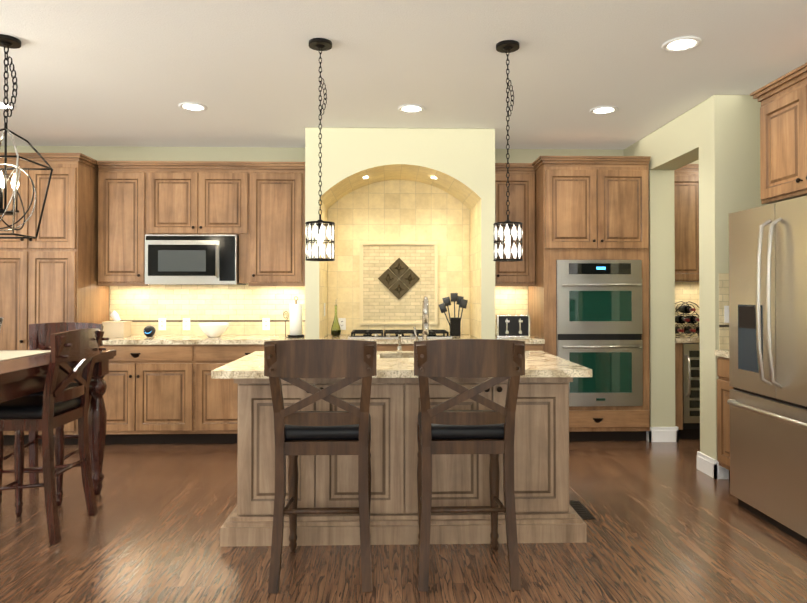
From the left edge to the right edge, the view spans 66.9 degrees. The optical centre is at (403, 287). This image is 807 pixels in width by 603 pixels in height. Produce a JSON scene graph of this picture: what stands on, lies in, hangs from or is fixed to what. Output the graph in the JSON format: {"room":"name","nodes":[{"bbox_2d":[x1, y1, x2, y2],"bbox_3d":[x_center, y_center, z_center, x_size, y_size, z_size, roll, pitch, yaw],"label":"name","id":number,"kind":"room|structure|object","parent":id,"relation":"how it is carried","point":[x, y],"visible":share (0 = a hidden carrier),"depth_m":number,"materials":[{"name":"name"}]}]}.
{"room":"kitchen","nodes":[
{"label":"kitchen","id":0,"kind":"room"},
{"bbox_2d":[0,146,767,319],"bbox_3d":[-0.236,0.003,5.999,8.800,2.720,0.150,0,-1,-2],"label":"wall","id":1,"kind":"structure","parent":0,"point":[99,153],"depth_m":5.89,"materials":[{"name":"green paint"}]},
{"bbox_2d":[92,160,147,287],"bbox_3d":[-2.556,-0.580,5.680,0.435,1.129,0.349,0,-1,-2],"label":"upper cabinet","id":2,"kind":"object","parent":1,"relation":"attached to","point":[119,188],"depth_m":5.53,"materials":[{"name":"brown wood"}]},
{"bbox_2d":[144,161,247,285],"bbox_3d":[-1.876,-0.580,5.698,0.925,1.129,0.349,0,-1,-2],"label":"upper cabinet","id":3,"kind":"object","parent":1,"relation":"attached to","point":[185,197],"depth_m":5.55,"materials":[{"name":"brown wood"}]},
{"bbox_2d":[145,235,245,284],"bbox_3d":[-1.916,-0.253,5.647,0.814,0.445,0.429,0,-1,-2],"label":"microwave","id":4,"kind":"object","parent":3,"relation":"attached to","point":[191,259],"visible":1,"depth_m":5.48,"materials":[{"name":"silver metal"}]},
{"bbox_2d":[109,284,304,334],"bbox_3d":[-1.835,0.197,5.873,1.957,0.510,0.011,0,-1,-2],"label":"tile backsplash","id":5,"kind":"structure","parent":1,"relation":"attached to","point":[244,307],"depth_m":5.87,"materials":[{"name":"beige tile"}]},
{"bbox_2d":[158,318,165,329],"bbox_3d":[-2.313,0.349,5.853,0.070,0.115,0.008,0,-1,-2],"label":"electrical outlet plate","id":6,"kind":"object","parent":5,"relation":"attached to","point":[161,321],"depth_m":5.85,"materials":[{"name":"white plastic"}]},
{"bbox_2d":[183,318,189,329],"bbox_3d":[-2.082,0.349,5.860,0.070,0.115,0.008,0,-1,-2],"label":"electrical outlet plate","id":7,"kind":"object","parent":5,"relation":"attached to","point":[186,321],"depth_m":5.86,"materials":[{"name":"white plastic"}]},
{"bbox_2d":[262,318,269,329],"bbox_3d":[-1.323,0.349,5.880,0.070,0.115,0.008,0,-1,-2],"label":"electrical outlet plate","id":8,"kind":"object","parent":5,"relation":"attached to","point":[265,323],"depth_m":5.88,"materials":[{"name":"white plastic"}]},
{"bbox_2d":[248,161,304,285],"bbox_3d":[-1.133,-0.580,5.718,0.563,1.129,0.349,0,-1,-2],"label":"upper cabinet","id":9,"kind":"object","parent":1,"relation":"attached to","point":[276,190],"depth_m":5.57,"materials":[{"name":"brown wood"}]},
{"bbox_2d":[378,258,419,298],"bbox_3d":[-0.043,-0.088,5.902,0.410,0.410,0.026,0,-1,-2],"label":"art","id":10,"kind":"object","parent":1,"relation":"attached to","point":[398,268],"visible":1,"depth_m":5.90,"materials":[{"name":"brown tile"}]},
{"bbox_2d":[328,180,469,334],"bbox_3d":[-0.044,-0.298,5.925,1.374,1.500,0.013,0,-1,-2],"label":"tile backsplash","id":11,"kind":"structure","parent":1,"relation":"attached to","point":[398,210],"depth_m":5.92,"materials":[{"name":"beige tile"}]},
{"bbox_2d":[338,318,345,329],"bbox_3d":[-0.594,0.350,5.899,0.070,0.115,0.008,0,-1,-2],"label":"electrical outlet plate","id":12,"kind":"object","parent":11,"relation":"attached to","point":[342,321],"depth_m":5.90,"materials":[{"name":"white plastic"}]},
{"bbox_2d":[360,241,437,324],"bbox_3d":[-0.043,-0.043,5.908,0.760,0.810,0.026,0,-1,-2],"label":"frame","id":13,"kind":"object","parent":11,"relation":"attached to","point":[362,243],"visible":0.98,"depth_m":5.90,"materials":[{"name":"beige tile"}]},
{"bbox_2d":[495,286,527,314],"bbox_3d":[0.990,0.198,5.947,0.442,0.510,0.011,0,-1,-2],"label":"tile backsplash","id":14,"kind":"structure","parent":1,"relation":"attached to","point":[509,300],"depth_m":5.95,"materials":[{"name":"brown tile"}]},
{"bbox_2d":[495,163,530,287],"bbox_3d":[0.995,-0.579,5.774,0.441,1.129,0.349,0,-1,-2],"label":"upper cabinet","id":15,"kind":"object","parent":1,"relation":"attached to","point":[516,273],"depth_m":5.63,"materials":[{"name":"brown wood"}]},
{"bbox_2d":[674,164,698,281],"bbox_3d":[2.605,-0.601,5.816,0.410,1.085,0.348,0,-1,-2],"label":"upper cabinet","id":16,"kind":"object","parent":1,"relation":"attached to","point":[686,197],"depth_m":5.67,"materials":[{"name":"brown wood"}]},
{"bbox_2d":[675,282,698,333],"bbox_3d":[3.200,0.198,6.008,1.610,0.510,0.007,0,-1,-2],"label":"tile backsplash","id":17,"kind":"structure","parent":1,"relation":"attached to","point":[685,292],"depth_m":5.99,"materials":[{"name":"brown tile"}]},
{"bbox_2d":[305,127,494,338],"bbox_3d":[-0.034,-0.001,5.564,1.620,2.720,0.730,0,-1,-2],"label":"wall","id":18,"kind":"structure","parent":0,"point":[459,163],"depth_m":5.22,"materials":[{"name":"beige paint"}]},
{"bbox_2d":[0,439,806,602],"bbox_3d":[-0.191,1.369,1.425,8.950,0.100,9.270,0,-1,-2],"label":"floor","id":19,"kind":"structure","parent":0,"point":[671,523],"depth_m":3.09,"materials":[{"name":"brown wood"}]},
{"bbox_2d":[0,322,103,505],"bbox_3d":[-2.314,0.792,4.000,0.490,1.111,0.536,0,-1,-2],"label":"dining chair","id":20,"kind":"object","parent":19,"relation":"on","point":[40,335],"visible":0.38,"depth_m":4.13,"materials":[{"name":"brown wood"}]},
{"bbox_2d":[0,328,108,544],"bbox_3d":[-2.014,0.786,3.403,0.536,1.111,0.490,0,-1,-2],"label":"dining chair","id":21,"kind":"object","parent":19,"relation":"on","point":[50,409],"visible":0.96,"depth_m":3.31,"materials":[{"name":"brown wood"}]},
{"bbox_2d":[0,156,109,444],"bbox_3d":[-3.214,0.123,5.517,0.821,2.470,0.626,0,-1,-2],"label":"tall cabinet","id":22,"kind":"object","parent":19,"relation":"on","point":[79,256],"depth_m":5.22,"materials":[{"name":"brown wood"}]},
{"bbox_2d":[0,350,115,494],"bbox_3d":[-2.426,0.870,3.122,1.070,0.930,1.870,0,-1,-2],"label":"dining table","id":23,"kind":"object","parent":19,"relation":"on","point":[22,376],"visible":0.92,"depth_m":3.86,"materials":[{"name":"brown wood"}]},
{"bbox_2d":[0,350,50,360],"bbox_3d":[-2.443,0.404,3.191,0.400,0.003,1.600,0,-1,-2],"label":"table runner","id":24,"kind":"object","parent":23,"relation":"on","point":[7,355],"visible":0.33,"depth_m":3.79,"materials":[{"name":"beige fabric"}]},
{"bbox_2d":[76,344,195,443],"bbox_3d":[-2.305,0.924,5.534,0.995,0.868,0.626,0,-1,-2],"label":"base cabinet","id":25,"kind":"object","parent":19,"relation":"on","point":[149,397],"depth_m":5.23,"materials":[{"name":"brown wood"}]},
{"bbox_2d":[103,336,304,343],"bbox_3d":[-1.825,0.468,5.546,1.955,0.040,0.636,0,-1,-2],"label":"countertop","id":26,"kind":"structure","parent":25,"relation":"on","point":[131,339],"depth_m":5.26,"materials":[{"name":"beige stone"}]},
{"bbox_2d":[102,310,131,336],"bbox_3d":[-2.621,0.328,5.588,0.198,0.241,0.168,0,-1,-2],"label":"tissue box","id":27,"kind":"object","parent":26,"relation":"on","point":[116,327],"visible":0.98,"depth_m":5.51,"materials":[{"name":"beige cardboard"}]},
{"bbox_2d":[144,325,155,336],"bbox_3d":[-2.326,0.396,5.594,0.104,0.104,0.104,0,-1,-2],"label":"smart speaker","id":28,"kind":"object","parent":26,"relation":"on","point":[149,330],"visible":1,"depth_m":5.56,"materials":[{"name":"black plastic"}]},
{"bbox_2d":[198,322,229,336],"bbox_3d":[-1.736,0.386,5.590,0.280,0.125,0.280,0,-1,-2],"label":"bowl","id":29,"kind":"object","parent":26,"relation":"on","point":[213,329],"visible":1,"depth_m":5.51,"materials":[{"name":"white ceramic"}]},
{"bbox_2d":[283,297,303,337],"bbox_3d":[-0.990,0.264,5.531,0.182,0.368,0.150,0,-1,-2],"label":"paper towel holder","id":30,"kind":"object","parent":26,"relation":"on","point":[295,320],"visible":0.98,"depth_m":5.48,"materials":[{"name":"white paper"}]},
{"bbox_2d":[196,344,263,442],"bbox_3d":[-1.327,0.924,5.560,0.960,0.868,0.626,0,-1,-2],"label":"base cabinet","id":31,"kind":"object","parent":19,"relation":"on","point":[216,399],"depth_m":5.24,"materials":[{"name":"brown wood"}]},
{"bbox_2d":[264,339,376,593],"bbox_3d":[-0.369,0.781,2.867,0.490,1.111,0.536,0,-1,-2],"label":"stool","id":32,"kind":"object","parent":19,"relation":"on","point":[347,431],"visible":1,"depth_m":2.70,"materials":[{"name":"brown wood"}]},
{"bbox_2d":[377,342,413,350],"bbox_3d":[-0.035,0.925,5.593,0.770,0.868,0.626,0,-1,-2],"label":"base cabinet","id":33,"kind":"object","parent":19,"relation":"on","point":[389,344],"depth_m":5.28,"materials":[{"name":"brown wood"}]},
{"bbox_2d":[322,334,477,341],"bbox_3d":[-0.035,0.469,5.592,1.374,0.040,0.636,0,-1,-2],"label":"countertop","id":34,"kind":"structure","parent":33,"relation":"on","point":[462,336],"depth_m":5.38,"materials":[{"name":"beige stone"}]},
{"bbox_2d":[331,299,340,335],"bbox_3d":[-0.627,0.273,5.661,0.092,0.351,0.092,0,-1,-2],"label":"oil bottle","id":35,"kind":"object","parent":34,"relation":"on","point":[335,329],"visible":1,"depth_m":5.63,"materials":[{"name":"green glass"}]},
{"bbox_2d":[348,330,451,338],"bbox_3d":[-0.036,0.423,5.615,0.920,0.050,0.480,0,-1,-2],"label":"cooktop","id":36,"kind":"object","parent":34,"relation":"in","point":[362,334],"visible":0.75,"depth_m":5.45,"materials":[{"name":"black metal"}]},
{"bbox_2d":[439,293,467,335],"bbox_3d":[0.463,0.249,5.710,0.277,0.401,0.096,0,-1,-2],"label":"utensil crock","id":37,"kind":"object","parent":34,"relation":"on","point":[455,322],"visible":1,"depth_m":5.70,"materials":[{"name":"black metal"}]},
{"bbox_2d":[220,379,586,546],"bbox_3d":[-0.007,0.906,3.700,1.907,0.869,1.040,0,-1,-2],"label":"kitchen island","id":38,"kind":"object","parent":19,"relation":"on","point":[546,512],"depth_m":3.23,"materials":[{"name":"brown wood"}]},
{"bbox_2d":[211,351,591,378],"bbox_3d":[-0.015,0.451,3.684,1.970,0.040,1.060,0,-1,-2],"label":"island countertop","id":39,"kind":"structure","parent":38,"relation":"on","point":[390,364],"depth_m":3.24,"materials":[{"name":"beige stone"}]},
{"bbox_2d":[397,296,428,351],"bbox_3d":[0.065,0.243,4.049,0.218,0.381,0.215,0,-1,-2],"label":"faucet","id":40,"kind":"object","parent":39,"relation":"on","point":[425,318],"visible":0.94,"depth_m":4.05,"materials":[{"name":"silver metal"}]},
{"bbox_2d":[414,339,524,591],"bbox_3d":[0.286,0.781,2.884,0.490,1.111,0.536,0,-1,-2],"label":"stool","id":41,"kind":"object","parent":19,"relation":"on","point":[441,429],"visible":1,"depth_m":2.71,"materials":[{"name":"brown wood"}]},
{"bbox_2d":[525,344,538,350],"bbox_3d":[0.998,0.925,5.621,0.441,0.868,0.626,0,-1,-2],"label":"base cabinet","id":42,"kind":"object","parent":19,"relation":"on","point":[528,347],"depth_m":5.32,"materials":[{"name":"brown wood"}]},
{"bbox_2d":[495,336,538,343],"bbox_3d":[0.998,0.469,5.620,0.441,0.040,0.636,0,-1,-2],"label":"countertop","id":43,"kind":"structure","parent":42,"relation":"on","point":[528,340],"depth_m":5.31,"materials":[{"name":"beige stone"}]},
{"bbox_2d":[495,315,529,336],"bbox_3d":[0.995,0.349,5.617,0.300,0.198,0.219,0,-1,-2],"label":"toaster","id":44,"kind":"object","parent":43,"relation":"on","point":[512,325],"visible":0.98,"depth_m":5.53,"materials":[{"name":"black plastic"}]},
{"bbox_2d":[569,501,595,519],"bbox_3d":[1.050,1.337,3.679,0.110,0.005,0.310,0,-1,-2],"label":"floor vent","id":45,"kind":"object","parent":19,"relation":"in","point":[581,510],"visible":0.6,"depth_m":3.66,"materials":[{"name":"brown metal"}]},
{"bbox_2d":[528,156,650,440],"bbox_3d":[1.666,0.107,5.635,0.973,2.504,0.649,0,-1,-2],"label":"tall cabinet","id":46,"kind":"object","parent":19,"relation":"on","point":[578,207],"depth_m":5.35,"materials":[{"name":"brown wood"}]},
{"bbox_2d":[556,260,642,405],"bbox_3d":[1.707,0.398,5.595,0.746,1.278,0.672,0,-1,-2],"label":"double oven","id":47,"kind":"object","parent":46,"relation":"in","point":[599,318],"visible":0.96,"depth_m":5.32,"materials":[{"name":"silver metal"}]},
{"bbox_2d":[675,340,699,438],"bbox_3d":[2.743,0.926,5.691,0.680,0.868,0.576,0,-1,-2],"label":"base cabinet","id":48,"kind":"object","parent":19,"relation":"on","point":[682,433],"depth_m":5.42,"materials":[{"name":"brown wood"}]},
{"bbox_2d":[675,334,699,339],"bbox_3d":[3.208,0.470,5.703,1.610,0.040,0.586,0,-1,-2],"label":"countertop","id":49,"kind":"structure","parent":48,"relation":"on","point":[683,336],"depth_m":5.50,"materials":[{"name":"beige stone"}]},
{"bbox_2d":[675,301,699,335],"bbox_3d":[2.652,0.288,5.722,0.338,0.324,0.290,0,-1,-2],"label":"wine rack","id":50,"kind":"object","parent":49,"relation":"on","point":[693,328],"visible":0.77,"depth_m":5.67,"materials":[{"name":"black metal"}]},
{"bbox_2d":[683,343,699,428],"bbox_3d":[2.774,0.876,5.654,0.600,0.757,0.621,0,-1,-2],"label":"wine fridge","id":51,"kind":"object","parent":48,"relation":"in","point":[691,385],"visible":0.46,"depth_m":5.41,"materials":[{"name":"silver metal"}]},
{"bbox_2d":[714,350,733,478],"bbox_3d":[2.528,0.890,4.072,0.665,0.910,0.470,0,-1,-2],"label":"base cabinet","id":52,"kind":"object","parent":19,"relation":"on","point":[724,387],"depth_m":4.22,"materials":[{"name":"brown wood"}]},
{"bbox_2d":[727,195,806,544],"bbox_3d":[2.414,0.435,3.364,0.900,1.805,0.910,0,-1,-2],"label":"fridge","id":53,"kind":"object","parent":19,"relation":"on","point":[767,401],"visible":1,"depth_m":3.38,"materials":[{"name":"silver metal"}]},
{"bbox_2d":[0,0,806,149],"bbox_3d":[-0.191,-1.451,1.452,8.950,0.100,9.270,0,-1,-2],"label":"ceiling","id":54,"kind":"structure","parent":0,"point":[126,73],"depth_m":3.80,"materials":[{"name":"white paint"}]},
{"bbox_2d":[0,101,16,109],"bbox_3d":[-3.019,-1.364,4.573,0.208,0.010,0.208,0,-1,-2],"label":"recessed light","id":55,"kind":"object","parent":54,"relation":"in","point":[2,106],"visible":0.5,"depth_m":4.60,"materials":[{"name":"white"}]},
{"bbox_2d":[0,34,52,238],"bbox_3d":[-2.208,-0.832,3.389,0.341,1.099,0.341,0,-1,-2],"label":"chandelier","id":56,"kind":"object","parent":54,"relation":"hanging from","point":[8,42],"visible":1,"depth_m":3.39,"materials":[{"name":"black metal"}]},
{"bbox_2d":[178,102,206,110],"bbox_3d":[-1.589,-1.363,4.611,0.208,0.010,0.208,0,-1,-2],"label":"recessed light","id":57,"kind":"object","parent":54,"relation":"in","point":[190,106],"visible":1,"depth_m":4.60,"materials":[{"name":"white"}]},
{"bbox_2d":[305,38,334,260],"bbox_3d":[-0.468,-0.766,3.434,0.166,1.228,0.166,0,-1,-2],"label":"pendant light","id":58,"kind":"object","parent":54,"relation":"hanging from","point":[320,232],"visible":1,"depth_m":3.41,"materials":[{"name":"white glass"}]},
{"bbox_2d":[398,104,424,112],"bbox_3d":[0.060,-1.363,4.654,0.208,0.010,0.208,0,-1,-2],"label":"recessed light","id":59,"kind":"object","parent":54,"relation":"in","point":[411,108],"visible":0.98,"depth_m":4.65,"materials":[{"name":"white"}]},
{"bbox_2d":[493,40,522,261],"bbox_3d":[0.591,-0.766,3.462,0.166,1.228,0.166,0,-1,-2],"label":"pendant light","id":60,"kind":"object","parent":54,"relation":"hanging from","point":[507,46],"visible":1,"depth_m":3.44,"materials":[{"name":"white glass"}]},
{"bbox_2d":[590,106,617,114],"bbox_3d":[1.540,-1.363,4.693,0.208,0.010,0.208,0,-1,-2],"label":"recessed light","id":61,"kind":"object","parent":54,"relation":"in","point":[600,110],"visible":0.96,"depth_m":4.68,"materials":[{"name":"white"}]},
{"bbox_2d":[661,36,701,51],"bbox_3d":[1.572,-1.375,3.454,0.208,0.010,0.208,0,-1,-2],"label":"recessed light","id":62,"kind":"object","parent":54,"relation":"in","point":[681,44],"visible":0.98,"depth_m":3.44,"materials":[{"name":"white"}]},
{"bbox_2d":[624,95,747,459],"bbox_3d":[2.297,-0.005,5.160,0.220,2.720,1.660,0,-1,-2],"label":"wall","id":63,"kind":"structure","parent":0,"point":[716,137],"depth_m":4.52,"materials":[{"name":"beige paint"}]},
{"bbox_2d":[646,426,728,478],"bbox_3d":[2.503,1.290,5.144,0.668,0.130,1.678,0,-1,-2],"label":"baseboard","id":64,"kind":"structure","parent":63,"relation":"attached to","point":[710,466],"depth_m":4.52,"materials":[{"name":"white wood"}]},
{"bbox_2d":[719,273,728,349],"bbox_3d":[2.544,0.167,4.329,0.620,0.540,0.010,0,-1,-2],"label":"tile backsplash","id":65,"kind":"structure","parent":63,"relation":"attached to","point":[723,277],"depth_m":4.32,"materials":[{"name":"brown tile"}]},
{"bbox_2d":[724,306,728,322],"bbox_3d":[2.310,0.186,4.316,0.080,0.120,0.008,0,-1,-2],"label":"electrical outlet plate","id":66,"kind":"object","parent":65,"relation":"attached to","point":[726,308],"depth_m":4.31,"materials":[{"name":"white plastic"}]},
{"bbox_2d":[750,63,806,203],"bbox_3d":[2.507,-0.855,3.309,0.748,0.685,0.912,0,-1,-2],"label":"upper cabinet","id":67,"kind":"object","parent":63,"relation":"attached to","point":[783,139],"visible":1,"depth_m":3.48,"materials":[{"name":"brown wood"}]}
]}

